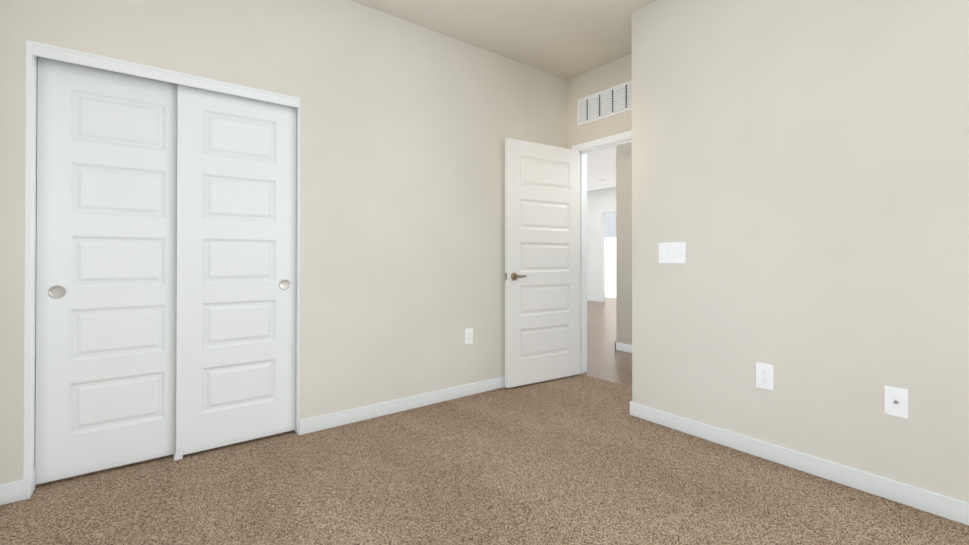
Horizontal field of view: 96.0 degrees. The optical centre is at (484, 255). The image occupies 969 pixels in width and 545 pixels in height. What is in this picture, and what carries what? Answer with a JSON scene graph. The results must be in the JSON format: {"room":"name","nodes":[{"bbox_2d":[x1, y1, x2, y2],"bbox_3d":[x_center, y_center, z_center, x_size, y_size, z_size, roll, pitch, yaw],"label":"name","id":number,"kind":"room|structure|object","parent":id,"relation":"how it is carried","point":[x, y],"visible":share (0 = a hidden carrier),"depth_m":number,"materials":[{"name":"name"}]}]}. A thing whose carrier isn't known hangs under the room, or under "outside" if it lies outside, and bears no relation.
{"room":"empty bedroom","nodes":[
{"label":"empty bedroom","id":0,"kind":"room"},
{"bbox_2d":[0,0,567,483],"bbox_3d":[-0.668,-0.287,3.083,3.780,2.740,0.160,0,0,-37],"label":"wall","id":1,"kind":"structure","parent":0,"point":[406,128],"depth_m":2.87,"materials":[{"name":"paint"}]},
{"bbox_2d":[37,56,173,83],"bbox_3d":[-1.625,-0.935,2.363,1.132,0.018,0.128,0,0,-37],"label":"track rail","id":2,"kind":"object","parent":1,"relation":"attached to","point":[107,70],"depth_m":2.19,"materials":[{"name":"grey metal"}]},
{"bbox_2d":[35,57,176,484],"bbox_3d":[-1.851,0.069,2.216,0.596,1.985,0.039,0,0,-37],"label":"closet door","id":3,"kind":"structure","parent":1,"relation":"in","point":[106,277],"depth_m":2.17,"materials":[{"name":"white wood"}]},
{"bbox_2d":[23,40,299,485],"bbox_3d":[-1.626,0.061,2.348,1.158,2.035,0.162,0,0,-37],"label":"door frame","id":4,"kind":"structure","parent":1,"relation":"attached to","point":[34,50],"depth_m":2.01,"materials":[{"name":"white wood"}]},
{"bbox_2d":[176,84,295,454],"bbox_3d":[-1.401,0.071,2.503,0.596,1.985,0.039,0,0,-37],"label":"closet door","id":5,"kind":"structure","parent":1,"relation":"in","point":[236,287],"depth_m":2.47,"materials":[{"name":"white wood"}]},
{"bbox_2d":[465,328,472,343],"bbox_3d":[-0.120,0.627,3.391,0.072,0.118,0.007,0,0,-37],"label":"outlet","id":6,"kind":"object","parent":1,"relation":"attached to","point":[469,336],"visible":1,"depth_m":3.39,"materials":[{"name":"white plastic"}]},
{"bbox_2d":[505,138,580,387],"bbox_3d":[0.515,0.060,3.776,0.824,2.030,0.131,0,0,-37],"label":"door","id":7,"kind":"structure","parent":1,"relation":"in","point":[542,262],"depth_m":3.72,"materials":[{"name":"white wood"}]},
{"bbox_2d":[0,374,968,544],"bbox_3d":[0.445,1.103,1.459,3.825,0.060,5.480,0,0,-37],"label":"floor carpet","id":8,"kind":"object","parent":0,"point":[581,459],"depth_m":1.98,"materials":[{"name":"brown carpet"}]},
{"bbox_2d":[173,451,182,459],"bbox_3d":[-1.645,1.059,2.340,0.038,0.040,0.094,0,0,-37],"label":"floor guide","id":9,"kind":"object","parent":8,"relation":"on","point":[177,455],"visible":0.93,"depth_m":2.31,"materials":[{"name":"white plastic"}]},
{"bbox_2d":[351,0,655,190],"bbox_3d":[1.327,-1.688,6.328,11.120,0.100,12.120,0,0,-37],"label":"ceiling","id":10,"kind":"structure","parent":0,"point":[567,39],"depth_m":3.18,"materials":[{"name":"paint"}]},
{"bbox_2d":[568,53,631,148],"bbox_3d":[1.146,-0.283,3.724,0.120,2.740,1.025,0,0,-37],"label":"wall","id":11,"kind":"structure","parent":0,"point":[616,72],"depth_m":3.82,"materials":[{"name":"paint"}]},
{"bbox_2d":[571,130,631,373],"bbox_3d":[1.150,0.034,3.717,0.152,2.105,0.933,0,0,-37],"label":"door frame","id":12,"kind":"structure","parent":11,"relation":"attached to","point":[583,314],"depth_m":4.02,"materials":[{"name":"white wood"}]},
{"bbox_2d":[578,80,631,125],"bbox_3d":[1.099,-1.311,3.684,0.008,0.240,0.810,0,0,-37],"label":"air vent","id":13,"kind":"object","parent":11,"relation":"in","point":[614,100],"visible":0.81,"depth_m":3.75,"materials":[{"name":"white metal"}]},
{"bbox_2d":[587,187,615,301],"bbox_3d":[2.808,-0.243,10.673,0.120,2.740,7.000,0,0,-37],"label":"wall","id":14,"kind":"structure","parent":0,"point":[601,203],"depth_m":10.64,"materials":[{"name":"paint"}]},
{"bbox_2d":[587,216,587,300],"bbox_3d":[2.274,0.071,11.258,0.015,2.120,0.980,0,0,-37],"label":"door frame","id":15,"kind":"structure","parent":14,"relation":"attached to","point":[587,258],"depth_m":10.86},
{"bbox_2d":[588,296,601,301],"bbox_3d":[2.701,1.073,10.697,0.013,0.110,0.420,0,0,-37],"label":"baseboard","id":16,"kind":"structure","parent":14,"relation":"attached to","point":[596,299],"depth_m":10.67,"materials":[{"name":"white wood"}]},
{"bbox_2d":[583,297,631,386],"bbox_3d":[2.810,1.140,7.520,7.295,0.058,12.000,0,0,-37],"label":"floor","id":17,"kind":"structure","parent":0,"point":[606,360],"depth_m":5.15,"materials":[{"name":"tile"}]},
{"bbox_2d":[605,237,615,297],"bbox_3d":[4.492,-0.244,10.387,0.050,2.740,4.500,0,0,-37],"label":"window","id":18,"kind":"structure","parent":0,"point":[610,267],"depth_m":11.77,"materials":[{"name":"white glass"}]},
{"bbox_2d":[605,212,615,237],"bbox_3d":[4.393,-0.835,10.315,0.200,0.680,4.500,0,0,-37],"label":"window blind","id":19,"kind":"structure","parent":18,"relation":"attached to","point":[610,225],"depth_m":11.54,"materials":[{"name":"grey"}]},
{"bbox_2d":[616,143,631,344],"bbox_3d":[2.434,-0.282,3.982,0.120,2.740,2.820,0,0,-37],"label":"wall","id":20,"kind":"structure","parent":0,"point":[623,244],"depth_m":4.98,"materials":[{"name":"paint"}]},
{"bbox_2d":[615,342,631,352],"bbox_3d":[2.386,1.044,3.945,0.033,0.088,2.833,0,0,-37],"label":"baseboard","id":21,"kind":"structure","parent":20,"relation":"attached to","point":[623,347],"depth_m":4.97,"materials":[{"name":"white wood"}]},
{"bbox_2d":[632,0,968,501],"bbox_3d":[2.310,-0.295,1.781,0.630,2.740,3.475,0,0,-37],"label":"wall","id":22,"kind":"structure","parent":0,"point":[800,178],"depth_m":2.17,"materials":[{"name":"paint"}]},
{"bbox_2d":[0,376,968,525],"bbox_3d":[0.673,1.028,1.223,3.660,0.088,4.588,0,0,-37],"label":"baseboard","id":23,"kind":"structure","parent":22,"relation":"attached to","point":[950,508],"depth_m":2.31,"materials":[{"name":"white wood"}]},
{"bbox_2d":[659,242,685,262],"bbox_3d":[1.175,-0.017,2.737,0.010,0.130,0.176,0,0,-37],"label":"light switch","id":24,"kind":"object","parent":22,"relation":"attached to","point":[672,252],"visible":1,"depth_m":2.73,"materials":[{"name":"white plastic"}]},
{"bbox_2d":[756,362,772,389],"bbox_3d":[1.491,0.642,2.322,0.007,0.132,0.080,0,0,-37],"label":"outlet","id":25,"kind":"object","parent":22,"relation":"attached to","point":[764,376],"visible":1,"depth_m":2.32,"materials":[{"name":"white plastic"}]},
{"bbox_2d":[884,386,907,418],"bbox_3d":[1.801,0.642,1.909,0.017,0.126,0.076,0,0,-37],"label":"outlet","id":26,"kind":"object","parent":22,"relation":"attached to","point":[896,401],"visible":1,"depth_m":1.91,"materials":[{"name":"white plastic"}]}
]}

